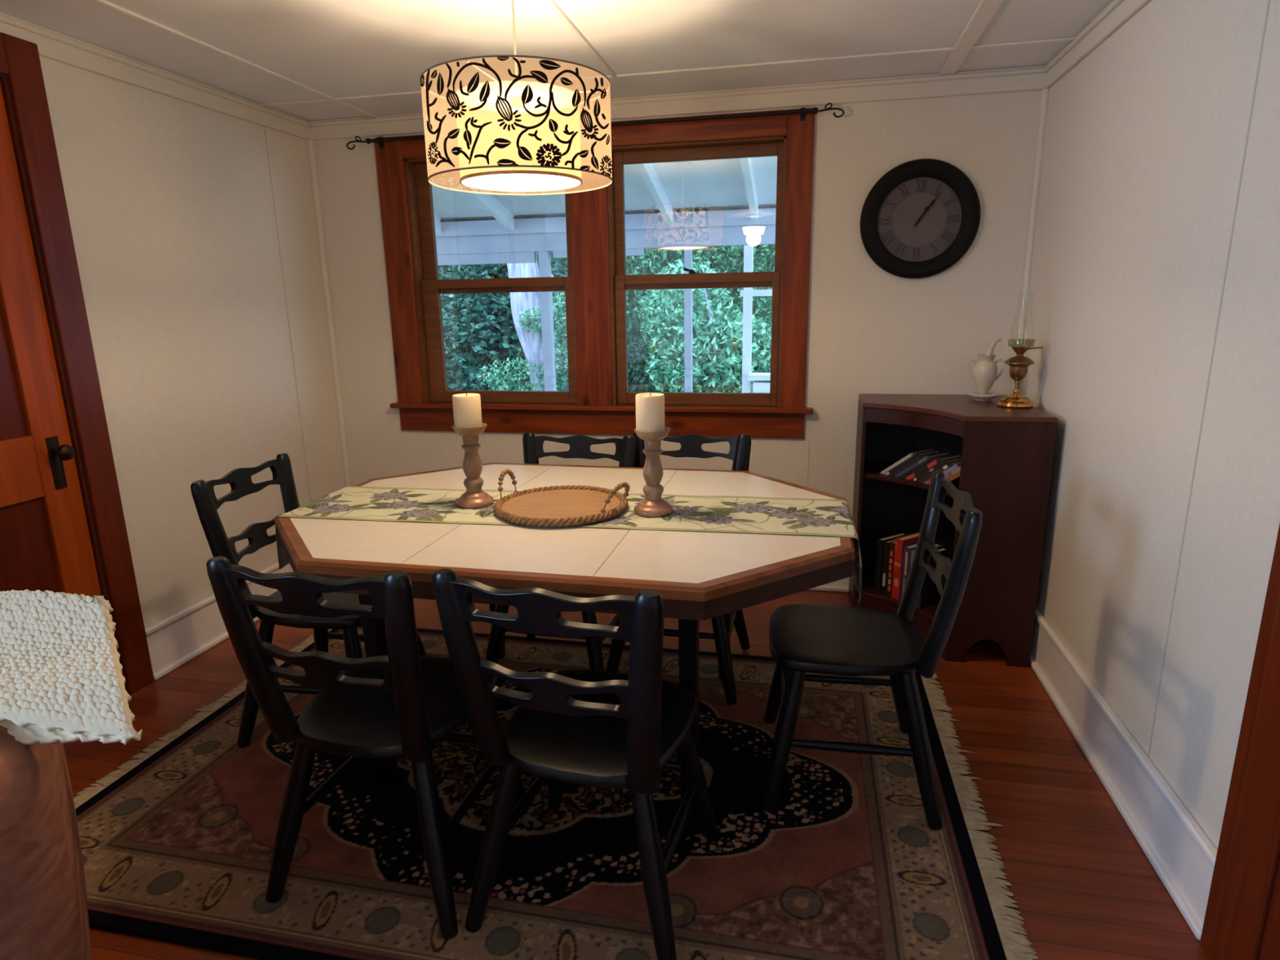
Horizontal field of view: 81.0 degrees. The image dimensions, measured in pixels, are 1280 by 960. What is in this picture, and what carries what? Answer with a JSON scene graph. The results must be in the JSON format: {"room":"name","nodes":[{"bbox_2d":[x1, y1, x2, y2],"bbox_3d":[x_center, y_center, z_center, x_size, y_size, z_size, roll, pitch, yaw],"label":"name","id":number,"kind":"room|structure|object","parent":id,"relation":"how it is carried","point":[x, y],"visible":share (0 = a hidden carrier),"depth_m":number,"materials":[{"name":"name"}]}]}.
{"room":"dining room","nodes":[
{"label":"dining room","id":0,"kind":"room"},
{"bbox_2d":[4,55,345,628],"bbox_3d":[-1.982,-0.267,2.329,0.120,2.225,3.250,2,14,12],"label":"wall","id":1,"kind":"structure","parent":0,"point":[170,202],"depth_m":2.96,"materials":[{"name":"beige paint"}]},
{"bbox_2d":[0,80,102,597],"bbox_3d":[-1.974,-0.123,2.087,0.106,2.040,0.822,2,14,12],"label":"door","id":2,"kind":"structure","parent":1,"relation":"in","point":[46,543],"depth_m":2.36,"materials":[{"name":"brown wood"}]},
{"bbox_2d":[0,31,154,694],"bbox_3d":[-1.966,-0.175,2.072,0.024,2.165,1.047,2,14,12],"label":"trim","id":3,"kind":"structure","parent":1,"relation":"attached to","point":[20,60],"depth_m":2.47,"materials":[{"name":"brown wood"}]},
{"bbox_2d":[0,11,310,139],"bbox_3d":[-1.929,-1.305,2.064,0.026,0.086,3.250,2,14,12],"label":"trim","id":4,"kind":"structure","parent":1,"relation":"attached to","point":[51,44],"depth_m":2.69,"materials":[{"name":"beige paint"}]},
{"bbox_2d":[145,562,293,679],"bbox_3d":[-1.692,0.500,3.445,0.030,0.203,1.363,2,14,12],"label":"baseboard","id":5,"kind":"structure","parent":1,"relation":"attached to","point":[179,638],"depth_m":2.98,"materials":[{"name":"white paint"}]},
{"bbox_2d":[263,126,311,502],"bbox_3d":[-1.648,-0.624,3.543,0.002,1.936,0.005,2,14,12],"label":"trim","id":6,"kind":"structure","parent":1,"relation":"attached to","point":[264,126],"depth_m":3.50,"materials":[{"name":"beige wood"}]},
{"bbox_2d":[0,0,1113,120],"bbox_3d":[-2.549,-0.962,0.322,7.218,0.080,7.220,2,14,12],"label":"ceiling","id":7,"kind":"structure","parent":0,"point":[335,48],"depth_m":2.51,"materials":[{"name":"paint"}]},
{"bbox_2d":[88,0,377,118],"bbox_3d":[-1.661,-1.243,1.625,0.030,0.010,4.000,2,14,12],"label":"trim","id":8,"kind":"structure","parent":7,"relation":"attached to","point":[104,3],"depth_m":2.57,"materials":[{"name":"white paint"}]},
{"bbox_2d":[419,0,613,195],"bbox_3d":[-0.335,-1.092,2.033,0.508,0.539,0.508,2,14,12],"label":"pendant lamp","id":9,"kind":"object","parent":7,"relation":"hanging from","point":[514,124],"visible":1,"depth_m":1.86,"materials":[{"name":"beige fabric"}]},
{"bbox_2d":[459,169,582,191],"bbox_3d":[-0.331,-0.834,2.094,0.338,0.008,0.338,2,14,12],"label":"diffuser","id":10,"kind":"object","parent":9,"relation":"attached to","point":[488,180],"depth_m":2.07,"materials":[{"name":"white plastic"}]},
{"bbox_2d":[544,0,617,78],"bbox_3d":[-0.485,-1.164,1.209,0.018,0.010,3.670,2,14,12],"label":"trim","id":11,"kind":"structure","parent":7,"relation":"attached to","point":[551,3],"depth_m":2.48,"materials":[{"name":"white paint"}]},
{"bbox_2d":[261,36,1075,106],"bbox_3d":[-0.070,-1.588,2.946,3.271,0.008,0.030,2,14,12],"label":"trim","id":12,"kind":"structure","parent":7,"relation":"attached to","point":[1064,39],"depth_m":2.81,"materials":[{"name":"white paint"}]},
{"bbox_2d":[938,0,1004,75],"bbox_3d":[0.803,-1.159,1.098,0.063,0.010,4.000,2,14,12],"label":"trim","id":13,"kind":"structure","parent":7,"relation":"attached to","point":[986,10],"depth_m":2.52,"materials":[{"name":"white paint"}]},
{"bbox_2d":[62,590,1209,959],"bbox_3d":[-2.511,1.289,0.862,7.218,0.100,7.220,2,14,12],"label":"floor","id":14,"kind":"structure","parent":0,"point":[1083,886],"depth_m":2.12,"materials":[{"name":"brown wood"}]},
{"bbox_2d":[0,724,92,959],"bbox_3d":[-1.510,0.782,1.065,1.166,0.757,0.715,-11,17,-37],"label":"sofa","id":15,"kind":"object","parent":14,"relation":"on","point":[44,909],"visible":0.78,"depth_m":1.12,"materials":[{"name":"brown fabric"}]},
{"bbox_2d":[0,589,142,746],"bbox_3d":[-1.028,0.305,1.232,0.599,0.193,0.214,2,14,12],"label":"cloth","id":16,"kind":"object","parent":15,"relation":"on","point":[62,680],"visible":1,"depth_m":1.19,"materials":[{"name":"beige fabric"}]},
{"bbox_2d":[73,625,1038,959],"bbox_3d":[-0.298,0.851,2.284,2.590,0.012,1.612,2,14,12],"label":"rug","id":17,"kind":"object","parent":14,"relation":"on","point":[177,842],"visible":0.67,"depth_m":1.90,"materials":[{"name":"fabric"}]},
{"bbox_2d":[190,453,426,747],"bbox_3d":[-1.044,0.378,2.471,0.517,0.862,0.491,1,14,8],"label":"dining chair","id":18,"kind":"object","parent":17,"relation":"on","point":[206,504],"visible":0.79,"depth_m":2.35,"materials":[{"name":"black paint"}]},
{"bbox_2d":[206,555,530,938],"bbox_3d":[-0.600,0.534,1.787,0.491,0.862,0.517,2,14,14],"label":"dining chair","id":19,"kind":"object","parent":17,"relation":"on","point":[401,702],"visible":0.98,"depth_m":1.62,"materials":[{"name":"black paint"}]},
{"bbox_2d":[484,432,635,671],"bbox_3d":[-0.289,0.292,2.775,0.491,0.862,0.517,3,14,15],"label":"dining chair","id":20,"kind":"object","parent":17,"relation":"on","point":[580,445],"visible":0.36,"depth_m":2.84,"materials":[{"name":"black paint"}]},
{"bbox_2d":[275,462,854,826],"bbox_3d":[-0.216,0.443,2.380,1.672,0.740,1.180,2,14,13],"label":"dining table","id":21,"kind":"object","parent":17,"relation":"on","point":[698,575],"visible":0.69,"depth_m":1.89,"materials":[{"name":"white tile"}]},
{"bbox_2d":[275,485,537,569],"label":"table runner","id":22,"kind":"object","parent":21,"relation":"on","point":[349,502],"depth_m":2.31,"materials":[{"name":"fabric"}]},
{"bbox_2d":[452,422,493,508],"bbox_3d":[-0.517,-0.047,2.309,0.116,0.247,0.116,2,14,12],"label":"candle holder","id":23,"kind":"object","parent":22,"relation":"on","point":[474,496],"visible":0.95,"depth_m":2.29,"materials":[{"name":"brown wood"}]},
{"bbox_2d":[452,392,482,427],"bbox_3d":[-0.524,-0.210,2.271,0.083,0.109,0.083,2,14,12],"label":"pillar candle","id":24,"kind":"object","parent":23,"relation":"on","point":[467,411],"visible":0.82,"depth_m":2.24,"materials":[{"name":"beige wax"}]},
{"bbox_2d":[452,422,487,436],"bbox_3d":[-0.519,-0.152,2.284,0.104,0.031,0.104,2,14,12],"label":"cup","id":25,"kind":"object","parent":23,"relation":"on","point":[464,432],"depth_m":2.25,"materials":[{"name":"brown wood"}]},
{"bbox_2d":[493,468,630,527],"bbox_3d":[-0.233,0.035,2.252,0.416,0.106,0.403,2,14,12],"label":"round tray","id":26,"kind":"object","parent":22,"relation":"on","point":[562,505],"visible":1,"depth_m":2.23,"materials":[{"name":"brown wood"}]},
{"bbox_2d":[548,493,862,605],"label":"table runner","id":27,"kind":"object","parent":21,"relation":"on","point":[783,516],"depth_m":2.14,"materials":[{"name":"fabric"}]},
{"bbox_2d":[634,426,673,516],"bbox_3d":[0.038,-0.027,2.186,0.116,0.247,0.116,2,14,12],"label":"candle holder","id":28,"kind":"object","parent":27,"relation":"on","point":[653,505],"visible":0.91,"depth_m":2.16,"materials":[{"name":"brown wood"}]},
{"bbox_2d":[635,392,664,431],"bbox_3d":[0.029,-0.193,2.147,0.083,0.116,0.083,2,14,12],"label":"pillar candle","id":29,"kind":"object","parent":28,"relation":"on","point":[650,406],"visible":0.83,"depth_m":2.12,"materials":[{"name":"beige wax"}]},
{"bbox_2d":[634,426,670,440],"bbox_3d":[0.036,-0.132,2.161,0.104,0.031,0.104,2,14,12],"label":"cup","id":30,"kind":"object","parent":28,"relation":"on","point":[646,436],"depth_m":2.12,"materials":[{"name":"brown wood"}]},
{"bbox_2d":[432,568,719,959],"bbox_3d":[-0.105,0.551,1.679,0.491,0.862,0.517,3,14,17],"label":"dining chair","id":31,"kind":"object","parent":17,"relation":"on","point":[585,727],"visible":1,"depth_m":1.52,"materials":[{"name":"black paint"}]},
{"bbox_2d":[605,431,751,704],"bbox_3d":[0.149,0.289,2.757,0.491,0.862,0.517,2,14,13],"label":"dining chair","id":32,"kind":"object","parent":17,"relation":"on","point":[691,444],"visible":0.38,"depth_m":2.82,"materials":[{"name":"black paint"}]},
{"bbox_2d":[761,471,982,830],"bbox_3d":[0.617,0.435,2.111,0.517,0.862,0.491,1,14,10],"label":"dining chair","id":33,"kind":"object","parent":17,"relation":"on","point":[841,643],"visible":1,"depth_m":2.01,"materials":[{"name":"black paint"}]},
{"bbox_2d":[848,393,1057,667],"bbox_3d":[1.212,0.160,3.061,0.624,0.945,0.636,2,14,12],"label":"bookcase","id":34,"kind":"object","parent":14,"relation":"on","point":[1007,454],"visible":0.8,"depth_m":2.79,"materials":[{"name":"brown wood"}]},
{"bbox_2d":[880,538,895,595],"bbox_3d":[1.102,0.363,3.206,0.161,0.232,0.026,-9,16,-31],"label":"book","id":35,"kind":"object","parent":34,"relation":"on","point":[886,548],"visible":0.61,"depth_m":3.16,"materials":[{"name":"black paper"}]},
{"bbox_2d":[886,540,895,597],"bbox_3d":[1.117,0.365,3.182,0.161,0.238,0.026,-9,16,-31],"label":"book","id":36,"kind":"object","parent":34,"relation":"on","point":[891,547],"visible":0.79,"depth_m":3.14,"materials":[{"name":"red paper"}]},
{"bbox_2d":[874,532,908,592],"bbox_3d":[1.085,0.355,3.232,0.160,0.235,0.030,-9,16,-31],"label":"book","id":37,"kind":"object","parent":34,"relation":"on","point":[880,545],"visible":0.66,"depth_m":3.19,"materials":[{"name":"black paper"}]},
{"bbox_2d":[891,531,919,599],"bbox_3d":[1.135,0.360,3.151,0.161,0.262,0.038,-9,16,-31],"label":"book","id":38,"kind":"object","parent":34,"relation":"on","point":[908,540],"visible":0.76,"depth_m":3.11,"materials":[{"name":"red paper"}]},
{"bbox_2d":[880,448,933,474],"bbox_3d":[1.096,-0.073,3.074,0.136,0.122,0.161,-9,16,-31],"label":"book","id":39,"kind":"object","parent":34,"relation":"on","point":[912,454],"visible":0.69,"depth_m":3.02,"materials":[{"name":"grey paper"}]},
{"bbox_2d":[884,448,939,475],"bbox_3d":[1.109,-0.069,3.055,0.136,0.123,0.162,-9,16,-31],"label":"book","id":40,"kind":"object","parent":34,"relation":"on","point":[916,455],"visible":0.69,"depth_m":3.00,"materials":[{"name":"grey paper"}]},
{"bbox_2d":[888,451,942,475],"bbox_3d":[1.121,-0.062,3.038,0.135,0.116,0.153,-9,16,-31],"label":"book","id":41,"kind":"object","parent":34,"relation":"on","point":[920,457],"visible":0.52,"depth_m":2.99,"materials":[{"name":"grey paper"}]},
{"bbox_2d":[899,541,935,600],"bbox_3d":[1.157,0.380,3.120,0.161,0.238,0.034,-9,16,-31],"label":"book","id":42,"kind":"object","parent":34,"relation":"on","point":[907,549],"visible":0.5,"depth_m":3.07,"materials":[{"name":"blue paper"}]},
{"bbox_2d":[893,451,949,477],"bbox_3d":[1.135,-0.059,3.015,0.136,0.124,0.162,-9,16,-31],"label":"book","id":43,"kind":"object","parent":34,"relation":"on","point":[927,457],"visible":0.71,"depth_m":2.96,"materials":[{"name":"grey paper"}]},
{"bbox_2d":[898,453,953,478],"bbox_3d":[1.147,-0.052,2.997,0.135,0.117,0.154,-9,16,-31],"label":"book","id":44,"kind":"object","parent":34,"relation":"on","point":[931,460],"visible":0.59,"depth_m":2.94,"materials":[{"name":"black paper"}]},
{"bbox_2d":[910,542,942,567],"bbox_3d":[1.177,0.389,3.091,0.161,0.232,0.030,-9,16,-31],"label":"book","id":45,"kind":"object","parent":34,"relation":"on","point":[913,551],"visible":0.17,"depth_m":3.04,"materials":[{"name":"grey paper"}]},
{"bbox_2d":[915,546,949,608],"bbox_3d":[1.195,0.399,3.065,0.160,0.224,0.028,-9,16,-31],"label":"book","id":46,"kind":"object","parent":34,"relation":"on","point":[929,595],"visible":0.36,"depth_m":3.05,"materials":[{"name":"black paper"}]},
{"bbox_2d":[904,453,961,479],"bbox_3d":[1.163,-0.048,2.972,0.136,0.126,0.164,-9,16,-31],"label":"book","id":47,"kind":"object","parent":34,"relation":"on","point":[939,460],"visible":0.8,"depth_m":2.92,"materials":[{"name":"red paper"}]},
{"bbox_2d":[911,456,961,481],"bbox_3d":[1.178,-0.041,2.950,0.136,0.119,0.155,-9,16,-31],"label":"book","id":48,"kind":"object","parent":34,"relation":"on","point":[941,464],"visible":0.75,"depth_m":2.89,"materials":[{"name":"black paper"}]},
{"bbox_2d":[916,459,961,483],"bbox_3d":[1.191,-0.032,2.930,0.136,0.114,0.148,-9,16,-31],"label":"book","id":49,"kind":"object","parent":34,"relation":"on","point":[948,464],"visible":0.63,"depth_m":2.87,"materials":[{"name":"grey paper"}]},
{"bbox_2d":[923,462,960,484],"bbox_3d":[1.208,-0.028,2.905,0.136,0.111,0.146,-9,16,-31],"label":"book","id":50,"kind":"object","parent":34,"relation":"on","point":[957,465],"visible":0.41,"depth_m":2.83,"materials":[{"name":"grey paper"}]},
{"bbox_2d":[928,466,960,484],"bbox_3d":[1.219,-0.021,2.888,0.136,0.106,0.138,-9,16,-31],"label":"book","id":51,"kind":"object","parent":34,"relation":"on","point":[957,469],"visible":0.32,"depth_m":2.82,"materials":[{"name":"grey paper"}]},
{"bbox_2d":[946,471,959,484],"bbox_3d":[1.232,-0.013,2.870,0.135,0.101,0.131,-9,16,-31],"label":"book","id":52,"kind":"object","parent":34,"relation":"on","point":[954,478],"visible":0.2,"depth_m":2.83,"materials":[{"name":"brown paper"}]},
{"bbox_2d":[966,337,1004,400],"bbox_3d":[1.393,-0.449,3.019,0.116,0.252,0.116,-9,16,-32],"label":"vase","id":53,"kind":"object","parent":34,"relation":"on","point":[985,370],"visible":1,"depth_m":3.00,"materials":[{"name":"beige ceramic"}]},
{"bbox_2d":[996,298,1043,408],"bbox_3d":[1.433,-0.486,2.811,0.136,0.420,0.128,2,14,12],"label":"oil lamp","id":54,"kind":"object","parent":34,"relation":"on","point":[1019,364],"visible":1,"depth_m":2.81,"materials":[{"name":"gold metal"}]},
{"bbox_2d":[313,89,1042,515],"bbox_3d":[0.031,-0.601,3.574,3.471,2.225,0.120,2,14,12],"label":"wall","id":55,"kind":"structure","parent":0,"point":[871,329],"depth_m":3.27,"materials":[{"name":"beige paint"}]},
{"bbox_2d":[306,139,351,486],"bbox_3d":[-1.575,-0.696,3.837,0.034,1.936,0.032,2,14,12],"label":"trim","id":56,"kind":"structure","parent":55,"relation":"attached to","point":[310,144],"depth_m":3.78,"materials":[{"name":"beige paint"}]},
{"bbox_2d":[404,158,577,404],"bbox_3d":[-0.693,-0.956,3.649,0.835,1.185,0.120,2,14,12],"label":"window","id":57,"kind":"structure","parent":55,"relation":"in","point":[428,285],"depth_m":3.68,"materials":[{"name":"brown wood"}]},
{"bbox_2d":[400,109,786,159],"bbox_3d":[-0.249,-1.531,3.335,1.776,0.100,0.022,2,14,12],"label":"trim","id":58,"kind":"structure","parent":55,"relation":"attached to","point":[775,126],"depth_m":3.23,"materials":[{"name":"brown wood"}]},
{"bbox_2d":[373,107,814,408],"bbox_3d":[-0.252,-0.969,3.473,2.027,1.258,0.022,2,14,12],"label":"trim","id":59,"kind":"structure","parent":55,"relation":"attached to","point":[588,209],"depth_m":3.48,"materials":[{"name":"brown wood"}]},
{"bbox_2d":[346,102,844,150],"bbox_3d":[-0.274,-1.552,3.303,2.273,0.059,0.041,2,14,12],"label":"curtain rod","id":60,"kind":"object","parent":55,"relation":"attached to","point":[802,111],"visible":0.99,"depth_m":3.18,"materials":[{"name":"black metal"}]},
{"bbox_2d":[390,402,813,413],"bbox_3d":[-0.238,-0.350,3.611,2.090,0.023,0.080,2,14,12],"label":"trim","id":61,"kind":"structure","parent":55,"relation":"attached to","point":[546,406],"depth_m":3.56,"materials":[{"name":"brown wood"}]},
{"bbox_2d":[399,408,804,438],"bbox_3d":[-0.239,-0.283,3.639,2.027,0.120,0.018,2,14,12],"label":"trim","id":62,"kind":"structure","parent":55,"relation":"attached to","point":[578,422],"depth_m":3.62,"materials":[{"name":"brown wood"}]},
{"bbox_2d":[308,64,1046,140],"bbox_3d":[-0.002,-1.624,3.256,3.271,0.086,0.026,2,14,12],"label":"trim","id":63,"kind":"structure","parent":55,"relation":"attached to","point":[1024,78],"depth_m":3.12,"materials":[{"name":"beige paint"}]},
{"bbox_2d":[607,136,786,406],"bbox_3d":[0.259,-0.923,3.445,0.809,1.185,0.120,2,14,12],"label":"window","id":64,"kind":"structure","parent":55,"relation":"in","point":[620,282],"depth_m":3.42,"materials":[{"name":"brown wood"}]},
{"bbox_2d":[807,439,809,487],"bbox_3d":[0.783,0.067,3.506,0.004,0.527,0.002,2,14,12],"label":"trim","id":65,"kind":"structure","parent":55,"relation":"attached to","point":[809,439],"depth_m":3.47,"materials":[{"name":"beige"}]},
{"bbox_2d":[806,577,848,592],"bbox_3d":[0.032,0.400,3.739,3.271,0.203,0.030,2,14,12],"label":"baseboard","id":66,"kind":"structure","parent":55,"relation":"attached to","point":[841,585],"depth_m":3.56,"materials":[{"name":"white paint"}]},
{"bbox_2d":[859,158,980,278],"bbox_3d":[1.164,-1.084,3.119,0.474,0.474,0.040,2,14,12],"label":"wall clock","id":67,"kind":"object","parent":55,"relation":"attached to","point":[921,217],"visible":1,"depth_m":3.12,"materials":[{"name":"black"}]},
{"bbox_2d":[877,177,961,262],"bbox_3d":[1.167,-1.088,3.133,0.340,0.340,0.001,2,14,12],"label":"clock face","id":68,"kind":"object","parent":67,"relation":"on","point":[908,212],"depth_m":3.13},
{"bbox_2d":[1012,88,1049,393],"bbox_3d":[1.606,-0.588,3.156,0.030,1.936,0.028,2,14,12],"label":"trim","id":69,"kind":"structure","parent":55,"relation":"attached to","point":[1045,92],"depth_m":3.03,"materials":[{"name":"beige paint"}]},
{"bbox_2d":[1018,0,1279,849],"bbox_3d":[0.936,0.279,-0.161,0.120,2.225,7.000,2,14,12],"label":"wall","id":70,"kind":"structure","parent":0,"point":[1145,135],"depth_m":1.90,"materials":[{"name":"beige paint"}]},
{"bbox_2d":[1044,0,1150,88],"bbox_3d":[0.847,-0.763,-0.395,0.026,0.086,7.000,2,14,12],"label":"trim","id":71,"kind":"structure","parent":70,"relation":"attached to","point":[1117,12],"depth_m":2.44,"materials":[{"name":"beige paint"}]},
{"bbox_2d":[1029,606,1217,940],"bbox_3d":[1.416,0.673,2.500,0.030,0.203,1.925,2,14,12],"label":"baseboard","id":72,"kind":"structure","parent":70,"relation":"attached to","point":[1179,851],"depth_m":1.97,"materials":[{"name":"white paint"}]},
{"bbox_2d":[1147,0,1270,756],"bbox_3d":[1.289,-0.232,1.696,0.002,1.936,0.006,2,14,12],"label":"trim","id":73,"kind":"structure","parent":70,"relation":"attached to","point":[1268,1],"depth_m":1.68,"materials":[{"name":"beige wood"}]},
{"bbox_2d":[1200,523,1279,956],"bbox_3d":[1.184,-0.031,1.296,0.026,2.140,0.135,2,14,12],"label":"trim","id":74,"kind":"structure","parent":70,"relation":"attached to","point":[1273,593],"depth_m":1.48,"materials":[{"name":"brown wood"}]},
{"bbox_2d":[1208,597,1279,959],"bbox_3d":[1.023,0.126,0.814,0.048,2.050,0.900,2,14,12],"label":"door","id":75,"kind":"structure","parent":70,"relation":"in","point":[1247,926],"depth_m":1.32,"materials":[{"name":"brown wood"}]},
{"label":"outside","id":76,"kind":"structure","parent":0,"visible":0},
{"bbox_3d":[0.513,-0.925,11.812,24.000,0.200,15.880,2,14,12],"label":"ground","id":77,"kind":"structure","parent":76,"visible":0},
{"bbox_2d":[437,251,568,391],"bbox_3d":[-2.529,-2.573,10.077,4.715,4.302,2.315,4,14,19],"label":"foliage","id":78,"kind":"object","parent":77,"relation":"on","point":[491,324],"visible":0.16,"depth_m":9.47,"materials":[{"name":"green plant"}]},
{"bbox_2d":[506,257,568,391],"bbox_3d":[-1.102,-2.239,8.569,2.868,3.922,1.322,2,14,12],"label":"tree","id":79,"kind":"object","parent":77,"relation":"on","point":[531,343],"visible":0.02,"depth_m":8.19,"materials":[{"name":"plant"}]},
{"bbox_2d":[475,272,568,391],"bbox_3d":[-1.052,-1.597,8.252,1.619,1.812,0.627,2,14,12],"label":"climbing vine","id":80,"kind":"object","parent":79,"relation":"attached to","point":[532,386],"visible":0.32,"depth_m":8.16,"materials":[{"name":"green plant"}]},
{"bbox_2d":[537,251,556,391],"bbox_3d":[-0.715,-0.711,5.988,0.075,2.140,0.075,2,14,12],"label":"porch post","id":81,"kind":"object","parent":77,"relation":"on","point":[544,257],"visible":0.49,"depth_m":5.84,"materials":[{"name":"white paint"}]},
{"bbox_2d":[440,244,774,391],"bbox_3d":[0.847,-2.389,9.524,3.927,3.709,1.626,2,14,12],"label":"foliage","id":82,"kind":"object","parent":77,"relation":"on","point":[703,255],"visible":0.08,"depth_m":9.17,"materials":[{"name":"green plant"}]},
{"bbox_2d":[446,246,772,391],"bbox_3d":[0.758,-4.710,12.352,24.000,6.900,0.200,2,14,12],"label":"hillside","id":83,"kind":"structure","parent":77,"relation":"on","point":[564,260],"depth_m":12.92,"materials":[{"name":"green plant"}]},
{"bbox_2d":[566,336,672,391],"bbox_3d":[-0.437,-1.042,8.835,1.814,1.292,0.842,4,14,19],"label":"leafy bush","id":84,"kind":"object","parent":77,"relation":"on","point":[641,350],"visible":0.12,"depth_m":8.46,"materials":[{"name":"green plant"}]},
{"bbox_2d":[684,246,692,392],"bbox_3d":[0.373,-0.674,5.755,0.055,2.140,0.055,2,14,12],"label":"porch post","id":85,"kind":"object","parent":77,"relation":"on","point":[687,250],"visible":0.51,"depth_m":5.62,"materials":[{"name":"white paint"}]},
{"bbox_2d":[636,259,771,392],"bbox_3d":[0.895,-1.211,7.873,1.943,2.182,1.170,2,14,14],"label":"leafy bush","id":86,"kind":"object","parent":77,"relation":"on","point":[713,331],"visible":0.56,"depth_m":7.66,"materials":[{"name":"green plant"}]},
{"bbox_2d":[732,244,775,349],"bbox_3d":[2.327,-2.118,8.892,2.516,3.439,1.548,2,14,12],"label":"broadleaf tree","id":87,"kind":"object","parent":77,"relation":"on","point":[766,300],"visible":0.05,"depth_m":8.76,"materials":[{"name":"green plant"}]},
{"bbox_2d":[740,244,772,392],"bbox_3d":[1.052,-0.855,6.118,0.480,2.300,0.240,2,14,12],"label":"porch post","id":88,"kind":"object","parent":77,"relation":"on","point":[761,384],"visible":0.33,"depth_m":6.04,"materials":[{"name":"white paint"}]},
{"bbox_2d":[747,373,770,392],"bbox_3d":[1.092,-0.795,6.123,0.400,0.140,0.240,2,14,12],"label":"railing","id":89,"kind":"object","parent":88,"relation":"attached to","point":[761,384],"depth_m":6.06,"materials":[{"name":"white paint"}]},
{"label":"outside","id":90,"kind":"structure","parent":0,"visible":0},
{"bbox_2d":[431,155,777,265],"bbox_3d":[-0.455,-1.875,4.746,9.000,0.853,2.470,2,14,12],"label":"porch roof","id":91,"kind":"structure","parent":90,"point":[732,202],"depth_m":5.38,"materials":[{"name":"white paint"}]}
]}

